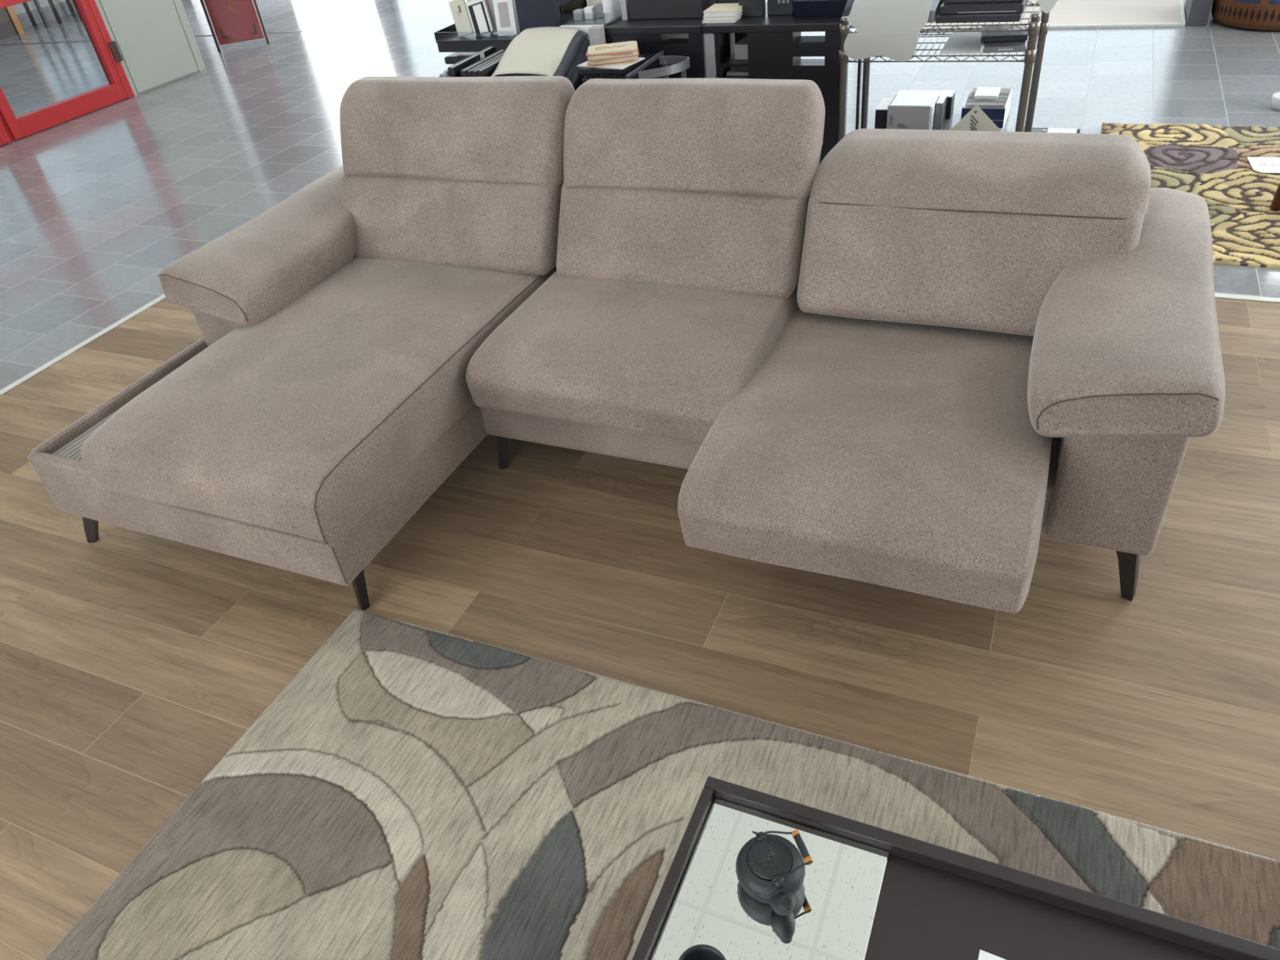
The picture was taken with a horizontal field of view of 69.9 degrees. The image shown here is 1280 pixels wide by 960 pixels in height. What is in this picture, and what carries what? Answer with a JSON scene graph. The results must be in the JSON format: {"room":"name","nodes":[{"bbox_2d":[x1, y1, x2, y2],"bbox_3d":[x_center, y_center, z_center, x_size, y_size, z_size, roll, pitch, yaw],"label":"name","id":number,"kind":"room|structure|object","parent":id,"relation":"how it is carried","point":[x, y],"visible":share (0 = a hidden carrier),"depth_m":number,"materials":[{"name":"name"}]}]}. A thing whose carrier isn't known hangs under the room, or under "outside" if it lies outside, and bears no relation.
{"room":"store","nodes":[
{"label":"store","id":0,"kind":"room"},
{"bbox_2d":[12,0,66,14],"bbox_3d":[-9.563,-3.655,5.814,0.200,3.800,14.000,10,41,22],"label":"wall","id":1,"kind":"structure","parent":0,"point":[19,8],"depth_m":10.72,"materials":[{"name":"white paint"}]},
{"bbox_2d":[16,0,77,27],"bbox_3d":[-9.277,-2.192,6.880,0.020,0.140,14.000,10,41,22],"label":"baseboard","id":2,"kind":"structure","parent":1,"relation":"attached to","point":[62,8],"depth_m":10.86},
{"bbox_2d":[0,31,301,45],"bbox_3d":[-5.409,-4.500,9.358,4.666,0.003,0.030,7,39,18],"label":"trim","id":3,"kind":"structure","parent":1,"relation":"attached to","point":[289,31],"depth_m":9.51,"materials":[{"name":"grey paint"}]},
{"bbox_2d":[490,26,590,90],"bbox_3d":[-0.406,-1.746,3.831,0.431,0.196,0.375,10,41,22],"label":"office chair","id":4,"kind":"object","parent":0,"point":[539,51],"visible":0.84,"depth_m":3.79,"materials":[{"name":"leather"}]},
{"bbox_2d":[0,297,1279,959],"bbox_3d":[0.619,1.744,0.239,8.467,0.050,7.764,10,41,22],"label":"floor","id":5,"kind":"structure","parent":0,"point":[132,662],"depth_m":2.11,"materials":[{"name":"brown wood"}]},
{"bbox_2d":[27,75,1225,613],"bbox_3d":[-0.098,-0.386,2.342,2.718,0.916,1.558,10,41,22],"label":"sofa","id":6,"kind":"object","parent":5,"relation":"on","point":[899,359],"visible":1,"depth_m":2.23,"materials":[{"name":"fabric"}]},
{"bbox_2d":[80,257,556,543],"bbox_3d":[-0.814,-0.331,2.527,0.785,0.195,1.191,10,41,22],"label":"seat cushion","id":7,"kind":"object","parent":6,"relation":"on","point":[299,423],"depth_m":2.24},
{"bbox_2d":[341,173,564,275],"bbox_3d":[-0.569,-0.828,2.817,0.770,0.260,0.315,10,41,22],"label":"cushion","id":8,"kind":"object","parent":6,"relation":"on","point":[500,224],"depth_m":2.71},
{"bbox_2d":[466,271,798,443],"bbox_3d":[-0.006,-0.369,2.441,0.736,0.186,0.630,10,41,22],"label":"seat cushion","id":9,"kind":"object","parent":6,"relation":"on","point":[663,357],"depth_m":2.29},
{"bbox_2d":[555,182,809,298],"bbox_3d":[0.117,-0.705,2.540,0.706,0.263,0.316,10,41,22],"label":"cushion","id":10,"kind":"object","parent":6,"relation":"on","point":[748,240],"depth_m":2.44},
{"bbox_2d":[677,304,1052,613],"bbox_3d":[0.568,-0.136,2.105,0.702,0.194,0.929,10,41,22],"label":"seat cushion","id":11,"kind":"object","parent":6,"relation":"on","point":[902,452],"depth_m":1.88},
{"bbox_2d":[796,195,1143,336],"bbox_3d":[0.794,-0.569,2.269,0.768,0.284,0.328,10,41,22],"label":"cushion","id":12,"kind":"object","parent":6,"relation":"on","point":[904,265],"depth_m":2.19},
{"bbox_2d":[0,293,1279,395],"bbox_3d":[0.609,1.712,0.238,8.495,0.004,7.792,10,41,22],"label":"trim","id":13,"kind":"structure","parent":5,"relation":"on","point":[106,330],"depth_m":3.54,"materials":[{"name":"white metal"}]},
{"bbox_2d":[44,608,1279,959],"bbox_3d":[0.098,1.022,1.216,2.482,0.015,1.685,10,41,22],"label":"area rug","id":14,"kind":"object","parent":5,"relation":"on","point":[413,792],"visible":0.82,"depth_m":1.74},
{"bbox_2d":[631,776,1279,959],"bbox_3d":[0.531,0.861,1.105,1.161,0.284,0.620,10,41,22],"label":"coffee table","id":15,"kind":"object","parent":14,"relation":"on","point":[867,892],"visible":0.97,"depth_m":1.28,"materials":[{"name":"brown wood"}]},
{"bbox_2d":[678,944,725,959],"bbox_3d":[0.084,0.658,1.209,0.069,0.040,0.069,10,41,22],"label":"tea cup","id":16,"kind":"object","parent":15,"relation":"on","point":[699,952],"visible":1,"depth_m":1.23,"materials":[{"name":"ceramic"}]},
{"bbox_2d":[735,829,813,915],"bbox_3d":[0.188,0.555,1.300,0.108,0.073,0.108,10,41,22],"label":"teapot","id":17,"kind":"object","parent":15,"relation":"on","point":[770,868],"visible":1,"depth_m":1.28,"materials":[{"name":"metal"}]},
{"bbox_2d":[977,949,1005,959],"bbox_3d":[0.455,0.755,1.062,0.183,0.002,0.372,12,41,24],"label":"paper card","id":18,"kind":"object","parent":15,"relation":"on","point":[983,955],"visible":1,"depth_m":1.22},
{"bbox_2d":[0,0,1279,390],"bbox_3d":[-1.782,-0.756,3.906,16.400,0.050,14.000,10,41,22],"label":"floor","id":19,"kind":"structure","parent":0,"point":[95,205],"depth_m":5.40,"materials":[{"name":"tile"}]},
{"bbox_2d":[0,5,25,39],"bbox_3d":[-7.339,-5.154,9.794,0.380,0.900,0.930,10,41,22],"label":"sideboard","id":20,"kind":"object","parent":19,"relation":"on","point":[10,24],"visible":1,"depth_m":10.17,"materials":[{"name":"brown wood"}]},
{"bbox_2d":[22,0,62,27],"bbox_3d":[-6.926,-5.577,10.402,0.385,0.750,0.290,10,41,22],"label":"dining table","id":21,"kind":"object","parent":19,"relation":"on","point":[36,2],"visible":1,"depth_m":10.53,"materials":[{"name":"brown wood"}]},
{"bbox_2d":[65,0,81,20],"bbox_3d":[-6.644,-5.798,10.643,0.510,0.750,0.426,10,41,22],"label":"dining table","id":22,"kind":"object","parent":19,"relation":"on","point":[68,2],"visible":0.3,"depth_m":10.91,"materials":[{"name":"brown wood"}]},
{"bbox_2d":[200,0,270,52],"bbox_3d":[-3.641,-4.384,7.921,0.454,1.200,0.028,-14,38,-9],"label":"panel","id":23,"kind":"object","parent":19,"relation":"on","point":[233,21],"visible":1,"depth_m":8.14,"materials":[{"name":"red wood"}]},
{"bbox_2d":[434,23,519,64],"bbox_3d":[-0.694,-1.897,4.590,0.437,0.705,0.273,10,41,22],"label":"stand","id":24,"kind":"object","parent":19,"relation":"on","point":[447,39],"visible":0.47,"depth_m":4.36,"materials":[{"name":"black laminate"}]},
{"bbox_2d":[444,52,470,64],"bbox_3d":[-0.709,-2.077,4.463,0.430,0.035,0.250,10,41,22],"label":"tray","id":25,"kind":"object","parent":24,"relation":"on","point":[452,59],"depth_m":4.44,"materials":[{"name":"plastic"}]},
{"bbox_2d":[448,0,474,37],"bbox_3d":[-0.848,-2.196,4.346,0.115,0.169,0.035,10,41,22],"label":"board","id":26,"kind":"object","parent":24,"relation":"on","point":[459,9],"visible":1,"depth_m":4.34,"materials":[{"name":"beige paper"}]},
{"bbox_2d":[456,52,476,55],"bbox_3d":[-0.807,-2.088,4.446,0.140,0.022,0.100,10,41,22],"label":"book","id":27,"kind":"object","parent":24,"relation":"on","point":[457,53],"visible":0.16,"depth_m":4.42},
{"bbox_2d":[436,31,519,52],"bbox_3d":[-0.722,-2.127,4.415,0.435,0.052,0.270,10,41,22],"label":"tray","id":28,"kind":"object","parent":24,"relation":"on","point":[447,42],"depth_m":4.34,"materials":[{"name":"black laminate"}]},
{"bbox_2d":[465,0,493,36],"bbox_3d":[-0.758,-2.184,4.316,0.135,0.167,0.032,10,41,22],"label":"board","id":29,"kind":"object","parent":24,"relation":"on","point":[477,11],"visible":1,"depth_m":4.31,"materials":[{"name":"white laminate"}]},
{"bbox_2d":[485,0,497,33],"bbox_3d":[-0.693,-2.213,4.331,0.134,0.182,0.034,10,41,22],"label":"board","id":30,"kind":"object","parent":24,"relation":"on","point":[490,2],"visible":0.39,"depth_m":4.33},
{"bbox_2d":[493,0,517,35],"bbox_3d":[-0.628,-2.159,4.266,0.113,0.163,0.032,10,41,22],"label":"board","id":31,"kind":"object","parent":24,"relation":"on","point":[504,13],"visible":1,"depth_m":4.26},
{"bbox_2d":[513,0,519,33],"bbox_3d":[-0.581,-2.180,4.282,0.056,0.166,0.034,10,41,22],"label":"board","id":32,"kind":"object","parent":24,"relation":"on","point":[514,4],"visible":0.28,"depth_m":4.28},
{"bbox_2d":[439,68,586,84],"bbox_3d":[-0.449,-1.483,4.036,0.682,0.671,0.371,10,41,22],"label":"rack","id":33,"kind":"object","parent":19,"relation":"on","point":[445,73],"visible":0.05,"depth_m":3.84,"materials":[{"name":"black metal"}]},
{"bbox_2d":[447,46,496,76],"bbox_3d":[-0.718,-1.786,3.964,0.030,0.090,0.345,10,41,22],"label":"book","id":34,"kind":"object","parent":33,"relation":"in","point":[454,70],"visible":0.36,"depth_m":3.90,"materials":[{"name":"black paper"}]},
{"bbox_2d":[460,48,506,76],"bbox_3d":[-0.664,-1.771,3.947,0.026,0.078,0.345,10,41,22],"label":"book","id":35,"kind":"object","parent":33,"relation":"in","point":[464,72],"visible":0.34,"depth_m":3.89,"materials":[{"name":"black paper"}]},
{"bbox_2d":[466,50,505,76],"bbox_3d":[-0.638,-1.766,3.937,0.022,0.076,0.345,10,41,22],"label":"book","id":36,"kind":"object","parent":33,"relation":"in","point":[469,71],"visible":0.25,"depth_m":3.86,"materials":[{"name":"black paper"}]},
{"bbox_2d":[471,54,502,76],"bbox_3d":[-0.615,-1.762,3.928,0.022,0.076,0.345,10,41,22],"label":"book","id":37,"kind":"object","parent":33,"relation":"in","point":[474,73],"visible":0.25,"depth_m":3.83,"materials":[{"name":"black paper"}]},
{"bbox_2d":[476,57,502,76],"bbox_3d":[-0.591,-1.758,3.917,0.026,0.078,0.345,10,41,22],"label":"book","id":38,"kind":"object","parent":33,"relation":"in","point":[487,70],"visible":0.25,"depth_m":3.82,"materials":[{"name":"black paper"}]},
{"bbox_2d":[587,26,605,45],"bbox_3d":[-0.176,-1.823,3.823,0.053,0.127,0.045,10,41,22],"label":"storage box","id":39,"kind":"object","parent":33,"relation":"on","point":[596,33],"visible":0.53,"depth_m":3.79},
{"bbox_2d":[515,0,589,40],"bbox_3d":[-0.373,-1.976,4.312,0.320,1.100,0.120,10,41,22],"label":"display stand","id":40,"kind":"object","parent":19,"relation":"on","point":[531,13],"visible":0.02,"depth_m":4.16,"materials":[{"name":"plastic"}]},
{"bbox_2d":[582,50,663,83],"bbox_3d":[-0.028,-1.411,3.873,0.212,0.668,0.365,10,41,22],"label":"rack","id":41,"kind":"object","parent":19,"relation":"on","point":[651,61],"visible":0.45,"depth_m":3.60,"materials":[{"name":"black metal"}]},
{"bbox_2d":[577,55,644,74],"bbox_3d":[-0.114,-1.652,3.644,0.205,0.020,0.200,10,41,22],"label":"tray","id":42,"kind":"object","parent":41,"relation":"on","point":[582,70],"visible":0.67,"depth_m":3.58,"materials":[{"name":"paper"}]},
{"bbox_2d":[577,57,644,69],"bbox_3d":[-0.115,-1.659,3.634,0.220,0.004,0.160,19,45,31],"label":"paper sheet","id":43,"kind":"object","parent":42,"relation":"on","point":[583,64],"visible":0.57,"depth_m":3.57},
{"bbox_2d":[586,60,636,67],"bbox_3d":[-0.109,-1.665,3.633,0.196,0.005,0.140,-4,37,5],"label":"card","id":44,"kind":"object","parent":43,"relation":"on","point":[635,61],"visible":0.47,"depth_m":3.58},
{"bbox_2d":[587,58,637,66],"bbox_3d":[-0.108,-1.672,3.633,0.196,0.005,0.140,-5,37,3],"label":"card","id":45,"kind":"object","parent":44,"relation":"on","point":[637,59],"visible":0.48,"depth_m":3.58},
{"bbox_2d":[588,55,638,64],"bbox_3d":[-0.106,-1.673,3.625,0.196,0.005,0.140,-6,37,1],"label":"card","id":46,"kind":"object","parent":45,"relation":"on","point":[619,60],"visible":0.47,"depth_m":3.57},
{"bbox_2d":[587,56,637,62],"bbox_3d":[-0.105,-1.681,3.625,0.196,0.005,0.140,-4,37,4],"label":"card","id":47,"kind":"object","parent":46,"relation":"on","point":[634,56],"visible":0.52,"depth_m":3.57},
{"bbox_2d":[589,47,639,61],"bbox_3d":[-0.103,-1.684,3.619,0.196,0.005,0.140,-6,37,2],"label":"card","id":48,"kind":"object","parent":47,"relation":"on","point":[637,54],"visible":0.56,"depth_m":3.56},
{"bbox_2d":[586,52,637,60],"bbox_3d":[-0.110,-1.688,3.616,0.196,0.005,0.140,-5,37,3],"label":"card","id":49,"kind":"object","parent":48,"relation":"on","point":[636,53],"visible":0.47,"depth_m":3.56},
{"bbox_2d":[587,48,637,57],"bbox_3d":[-0.108,-1.696,3.617,0.196,0.005,0.140,-5,37,4],"label":"card","id":50,"kind":"object","parent":49,"relation":"on","point":[637,49],"visible":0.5,"depth_m":3.56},
{"bbox_2d":[586,43,637,56],"bbox_3d":[-0.111,-1.698,3.611,0.196,0.005,0.140,-2,38,7],"label":"card","id":51,"kind":"object","parent":50,"relation":"on","point":[633,51],"visible":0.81,"depth_m":3.56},
{"bbox_2d":[587,40,637,54],"bbox_3d":[-0.109,-1.705,3.610,0.196,0.006,0.140,-5,37,2],"label":"card","id":52,"kind":"object","parent":51,"relation":"on","point":[630,45],"visible":1,"depth_m":3.60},
{"bbox_2d":[595,44,625,49],"bbox_3d":[-0.114,-1.705,3.606,0.128,0.001,0.041,-3,37,6],"label":"print","id":53,"kind":"object","parent":52,"relation":"on","point":[598,46],"depth_m":3.61},
{"bbox_2d":[638,55,689,79],"bbox_3d":[0.131,-1.337,3.737,0.149,0.684,0.231,10,41,22],"label":"armrest","id":54,"kind":"object","parent":19,"relation":"on","point":[680,64],"visible":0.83,"depth_m":3.52,"materials":[{"name":"grey metal"}]},
{"bbox_2d":[603,15,734,78],"bbox_3d":[0.155,-1.671,4.110,0.455,0.757,0.410,10,41,22],"label":"desk","id":55,"kind":"object","parent":19,"relation":"on","point":[674,37],"depth_m":3.77,"materials":[{"name":"black laminate"}]},
{"bbox_2d":[559,0,622,39],"bbox_3d":[-0.166,-2.053,3.997,0.245,0.160,0.370,10,41,22],"label":"acrylic tray","id":56,"kind":"object","parent":55,"relation":"on","point":[611,8],"visible":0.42,"depth_m":3.93,"materials":[{"name":"white"}]},
{"bbox_2d":[573,8,585,20],"bbox_3d":[-0.262,-2.014,3.962,0.038,0.039,0.040,10,41,22],"label":"block","id":57,"kind":"object","parent":56,"relation":"in","point":[579,14],"visible":1,"depth_m":3.95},
{"bbox_2d":[583,5,595,19],"bbox_3d":[-0.215,-2.021,3.959,0.038,0.045,0.040,10,41,22],"label":"block","id":58,"kind":"object","parent":56,"relation":"in","point":[589,11],"visible":1,"depth_m":3.95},
{"bbox_2d":[587,0,602,5],"bbox_3d":[-0.141,-2.163,4.029,0.180,0.169,0.065,10,41,22],"label":"storage box","id":59,"kind":"object","parent":56,"relation":"in","point":[591,2],"visible":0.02,"depth_m":4.06,"materials":[{"name":"beige paper"}]},
{"bbox_2d":[594,3,604,17],"bbox_3d":[-0.168,-2.028,3.955,0.038,0.051,0.040,10,41,22],"label":"block","id":60,"kind":"object","parent":56,"relation":"in","point":[598,7],"visible":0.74,"depth_m":3.94,"materials":[{"name":"grey metal"}]},
{"bbox_2d":[620,0,629,20],"bbox_3d":[-0.034,-2.042,3.926,0.023,0.088,0.180,10,41,22],"label":"card","id":61,"kind":"object","parent":55,"relation":"on","point":[624,3],"visible":0.38,"depth_m":3.87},
{"bbox_2d":[627,0,715,19],"bbox_3d":[0.138,-2.008,3.862,0.335,0.078,0.175,10,41,22],"label":"box","id":62,"kind":"object","parent":55,"relation":"on","point":[637,9],"visible":0.8,"depth_m":3.80,"materials":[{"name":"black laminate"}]},
{"bbox_2d":[715,0,738,3],"bbox_3d":[0.399,-2.007,3.834,0.125,0.058,0.150,10,41,22],"label":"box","id":63,"kind":"object","parent":55,"relation":"on","point":[716,1],"visible":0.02,"depth_m":3.78,"materials":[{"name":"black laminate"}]},
{"bbox_2d":[702,0,862,164],"bbox_3d":[0.632,-1.585,3.916,0.583,0.757,0.410,10,41,22],"label":"cabinet","id":64,"kind":"object","parent":19,"relation":"on","point":[776,46],"visible":0.24,"depth_m":3.62,"materials":[{"name":"black laminate"}]},
{"bbox_2d":[702,15,741,22],"bbox_3d":[0.341,-1.877,3.713,0.138,0.010,0.144,10,41,22],"label":"book","id":65,"kind":"object","parent":64,"relation":"on","point":[740,17],"visible":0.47,"depth_m":3.66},
{"bbox_2d":[702,12,742,20],"bbox_3d":[0.343,-1.885,3.705,0.138,0.012,0.144,10,41,22],"label":"book","id":66,"kind":"object","parent":65,"relation":"on","point":[722,18],"visible":0.47,"depth_m":3.66,"materials":[{"name":"beige paper"}]},
{"bbox_2d":[702,3,742,17],"bbox_3d":[0.343,-1.898,3.695,0.138,0.020,0.144,10,41,22],"label":"book","id":67,"kind":"object","parent":66,"relation":"on","point":[717,10],"visible":0.84,"depth_m":3.66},
{"bbox_2d":[726,66,748,75],"bbox_3d":[0.429,-1.706,3.800,0.095,0.013,0.150,10,41,22],"label":"catalogue","id":68,"kind":"object","parent":64,"relation":"on","point":[734,71],"visible":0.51,"depth_m":3.76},
{"bbox_2d":[734,36,747,59],"bbox_3d":[0.442,-1.771,3.753,0.070,0.058,0.130,10,41,22],"label":"storage box","id":69,"kind":"object","parent":64,"relation":"on","point":[741,46],"visible":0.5,"depth_m":3.71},
{"bbox_2d":[738,0,765,17],"bbox_3d":[0.439,-1.996,3.609,0.103,0.303,0.030,10,41,22],"label":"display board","id":70,"kind":"object","parent":64,"relation":"on","point":[750,8],"visible":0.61,"depth_m":3.67,"materials":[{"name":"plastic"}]},
{"bbox_2d":[767,0,794,15],"bbox_3d":[0.595,-1.972,3.684,0.115,0.143,0.210,10,41,22],"label":"rack","id":71,"kind":"object","parent":64,"relation":"on","point":[774,6],"visible":0.68,"depth_m":3.65,"materials":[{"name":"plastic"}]},
{"bbox_2d":[791,0,854,17],"bbox_3d":[0.731,-1.874,3.601,0.217,0.061,0.195,10,41,22],"label":"box","id":72,"kind":"object","parent":64,"relation":"on","point":[802,8],"visible":1,"depth_m":3.54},
{"bbox_2d":[886,92,939,129],"bbox_3d":[1.401,-1.887,4.692,0.220,0.128,0.226,10,41,22],"label":"cardboard box","id":73,"kind":"object","parent":19,"relation":"on","point":[906,110],"visible":0.92,"depth_m":4.62,"materials":[{"name":"grey"}]},
{"bbox_2d":[874,89,955,128],"bbox_3d":[1.429,-1.923,4.756,0.348,0.114,0.300,10,41,22],"label":"cardboard box","id":74,"kind":"object","parent":19,"relation":"on","point":[881,113],"visible":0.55,"depth_m":4.73,"materials":[{"name":"white cardboard"}]},
{"bbox_2d":[933,93,947,128],"bbox_3d":[1.534,-1.880,4.670,0.033,0.128,0.150,10,41,22],"label":"cardboard box","id":75,"kind":"object","parent":19,"relation":"on","point":[940,107],"visible":1,"depth_m":4.63,"materials":[{"name":"white cardboard"}]},
{"bbox_2d":[837,0,1049,142],"bbox_3d":[1.125,-1.354,3.473,0.673,0.828,0.416,10,41,22],"label":"wire rack","id":76,"kind":"object","parent":19,"relation":"on","point":[1037,30],"visible":0.48,"depth_m":3.25,"materials":[{"name":"silver metal"}]},
{"bbox_2d":[926,0,943,22],"bbox_3d":[1.022,-1.705,3.230,0.090,0.102,0.310,10,41,22],"label":"plastic bag","id":77,"kind":"object","parent":76,"relation":"on","point":[935,4],"visible":0.4,"depth_m":3.14,"materials":[{"name":"grey plastic"}]},
{"bbox_2d":[848,26,1039,62],"bbox_3d":[1.092,-1.573,3.308,0.629,0.023,0.385,10,41,22],"label":"wire shelf","id":78,"kind":"object","parent":76,"relation":"attached to","point":[1029,55],"depth_m":3.17,"materials":[{"name":"silver metal"}]},
{"bbox_2d":[848,0,1041,33],"bbox_3d":[1.082,-1.649,3.250,0.629,0.023,0.385,10,41,22],"label":"wire shelf","id":79,"kind":"object","parent":76,"relation":"attached to","point":[1034,24],"depth_m":3.06,"materials":[{"name":"silver metal"}]},
{"bbox_2d":[844,0,1057,62],"bbox_3d":[1.026,-1.609,3.014,0.701,0.434,0.010,10,41,22],"label":"sheet","id":80,"kind":"object","parent":76,"relation":"hanging from","point":[889,28],"visible":1,"depth_m":3.15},
{"bbox_2d":[939,31,982,53],"bbox_3d":[1.155,-1.550,3.243,0.135,0.003,0.290,10,41,22],"label":"paper sheet","id":81,"kind":"object","parent":76,"relation":"on","point":[967,42],"visible":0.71,"depth_m":3.23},
{"bbox_2d":[935,0,1028,23],"bbox_3d":[1.197,-1.645,3.189,0.270,0.020,0.340,10,41,22],"label":"case","id":82,"kind":"object","parent":76,"relation":"on","point":[979,17],"visible":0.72,"depth_m":3.07,"materials":[{"name":"black plastic"}]},
{"bbox_2d":[939,0,1027,13],"bbox_3d":[1.206,-1.673,3.189,0.268,0.024,0.301,10,41,22],"label":"case","id":83,"kind":"object","parent":82,"relation":"on","point":[993,6],"visible":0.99,"depth_m":3.08,"materials":[{"name":"black plastic"}]},
{"bbox_2d":[943,0,1022,3],"bbox_3d":[1.212,-1.709,3.191,0.255,0.030,0.250,10,41,22],"label":"display case","id":84,"kind":"object","parent":83,"relation":"on","point":[944,1],"visible":1,"depth_m":3.12,"materials":[{"name":"black laminate"}]},
{"bbox_2d":[980,40,1025,53],"bbox_3d":[1.256,-1.515,3.167,0.141,0.019,0.201,6,39,17],"label":"catalogue","id":85,"kind":"object","parent":76,"relation":"on","point":[1020,46],"visible":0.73,"depth_m":3.10,"materials":[{"name":"grey paper"}]},
{"bbox_2d":[980,25,1027,42],"bbox_3d":[1.268,-1.560,3.191,0.150,0.021,0.170,6,39,16],"label":"case","id":86,"kind":"object","parent":85,"relation":"on","point":[1011,36],"visible":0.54,"depth_m":3.14,"materials":[{"name":"black plastic"}]},
{"bbox_2d":[950,104,1000,131],"bbox_3d":[1.613,-1.683,4.419,0.235,0.234,0.058,20,45,31],"label":"card","id":87,"kind":"object","parent":19,"relation":"on","point":[975,119],"visible":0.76,"depth_m":4.39,"materials":[{"name":"beige paper"}]},
{"bbox_2d":[960,87,1012,131],"bbox_3d":[1.744,-1.861,4.611,0.200,0.128,0.331,10,41,22],"label":"box","id":88,"kind":"object","parent":19,"relation":"on","point":[998,117],"visible":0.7,"depth_m":4.48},
{"bbox_2d":[965,104,1004,108],"bbox_3d":[1.699,-1.795,4.531,0.176,0.119,0.003,10,41,22],"label":"card","id":89,"kind":"object","parent":88,"relation":"in","point":[982,106],"visible":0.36,"depth_m":4.50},
{"bbox_2d":[966,102,1004,108],"bbox_3d":[1.712,-1.814,4.553,0.176,0.119,0.003,10,41,22],"label":"card","id":90,"kind":"object","parent":88,"relation":"in","point":[987,104],"visible":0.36,"depth_m":4.51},
{"bbox_2d":[967,100,1004,106],"bbox_3d":[1.724,-1.833,4.576,0.176,0.119,0.003,10,41,22],"label":"card","id":91,"kind":"object","parent":88,"relation":"in","point":[969,101],"visible":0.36,"depth_m":4.54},
{"bbox_2d":[973,87,1000,99],"bbox_3d":[1.745,-1.944,4.598,0.110,0.016,0.150,10,41,22],"label":"block","id":92,"kind":"object","parent":88,"relation":"on","point":[983,93],"visible":1,"depth_m":4.57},
{"bbox_2d":[968,98,1005,104],"bbox_3d":[1.737,-1.851,4.598,0.176,0.119,0.003,10,41,22],"label":"card","id":93,"kind":"object","parent":88,"relation":"in","point":[973,100],"visible":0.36,"depth_m":4.57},
{"bbox_2d":[1023,127,1080,133],"bbox_3d":[1.861,-1.532,4.183,0.260,0.102,0.155,10,41,22],"label":"wire stand","id":94,"kind":"object","parent":19,"relation":"on","point":[1078,131],"visible":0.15,"depth_m":4.18,"materials":[{"name":"silver metal"}]},
{"bbox_2d":[1047,128,1076,133],"bbox_3d":[1.902,-1.565,4.129,0.120,0.004,0.125,10,41,22],"label":"sample","id":95,"kind":"object","parent":94,"relation":"on","point":[1050,130],"visible":0.48,"depth_m":4.15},
{"bbox_2d":[1101,122,1279,268],"bbox_3d":[2.948,-1.104,3.516,2.180,0.013,1.518,10,41,22],"label":"rug","id":96,"kind":"object","parent":19,"relation":"on","point":[1210,162],"visible":0.63,"depth_m":3.81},
{"bbox_2d":[1247,156,1279,173],"bbox_3d":[2.687,-1.312,3.811,0.265,0.002,0.205,10,41,22],"label":"price tag","id":97,"kind":"object","parent":96,"relation":"on","point":[1260,164],"visible":1,"depth_m":3.84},
{"bbox_2d":[1269,182,1279,210],"bbox_3d":[2.714,-1.438,3.231,0.626,0.910,0.706,10,41,22],"label":"wooden chair","id":98,"kind":"object","parent":96,"relation":"on","point":[1275,205],"visible":1,"depth_m":3.47,"materials":[{"name":"brown wood"}]},
{"bbox_2d":[1184,0,1213,26],"bbox_3d":[3.507,-3.253,5.619,0.110,0.750,0.480,10,41,22],"label":"plinth","id":99,"kind":"object","parent":19,"relation":"on","point":[1197,11],"visible":1,"depth_m":5.64,"materials":[{"name":"grey paint"}]},
{"bbox_2d":[1211,0,1279,31],"bbox_3d":[3.870,-3.015,5.474,0.724,0.475,0.724,10,41,22],"label":"basket","id":100,"kind":"object","parent":19,"relation":"on","point":[1264,15],"visible":1,"depth_m":5.42,"materials":[{"name":"brown wicker"}]},
{"bbox_2d":[1271,88,1279,110],"bbox_3d":[3.083,-1.842,4.340,0.132,0.153,0.136,10,41,22],"label":"vase","id":101,"kind":"object","parent":19,"relation":"on","point":[1276,96],"visible":1,"depth_m":4.37,"materials":[{"name":"white ceramic"}]},
{"bbox_2d":[925,0,1182,26],"bbox_3d":[2.999,-3.726,6.931,1.913,0.012,2.470,10,41,22],"label":"floor","id":102,"kind":"structure","parent":0,"point":[1064,12],"depth_m":6.13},
{"bbox_2d":[923,0,1186,30],"bbox_3d":[3.001,-3.721,6.921,1.925,0.016,2.488,10,41,22],"label":"trim","id":103,"kind":"structure","parent":102,"relation":"on","point":[1182,8],"depth_m":5.86,"materials":[{"name":"white metal"}]},
{"bbox_3d":[-5.947,-1.853,2.854,0.080,3.800,10.540,10,41,22],"label":"wall partition","id":104,"kind":"structure","parent":0,"visible":0},
{"bbox_2d":[0,120,10,146],"bbox_3d":[-4.714,-2.941,5.387,0.078,2.195,0.965,10,41,22],"label":"door","id":105,"kind":"structure","parent":104,"relation":"in","point":[4,139],"depth_m":6.32,"materials":[{"name":"red paint"}]},
{"bbox_2d":[0,0,128,140],"bbox_3d":[-4.288,-3.564,6.128,0.100,2.195,1.070,10,41,22],"label":"door","id":106,"kind":"structure","parent":104,"relation":"in","point":[20,126],"depth_m":6.73,"materials":[{"name":"red paint"}]},
{"bbox_2d":[0,0,134,142],"bbox_3d":[-4.314,-3.568,6.101,0.092,2.250,1.097,10,41,22],"label":"door frame","id":107,"kind":"structure","parent":104,"relation":"attached to","point":[94,7],"depth_m":6.85,"materials":[{"name":"red paint"}]},
{"bbox_2d":[94,0,206,96],"bbox_3d":[-3.951,-4.123,6.764,0.080,2.250,0.778,10,41,22],"label":"door","id":108,"kind":"structure","parent":104,"relation":"in","point":[155,40],"depth_m":7.22,"materials":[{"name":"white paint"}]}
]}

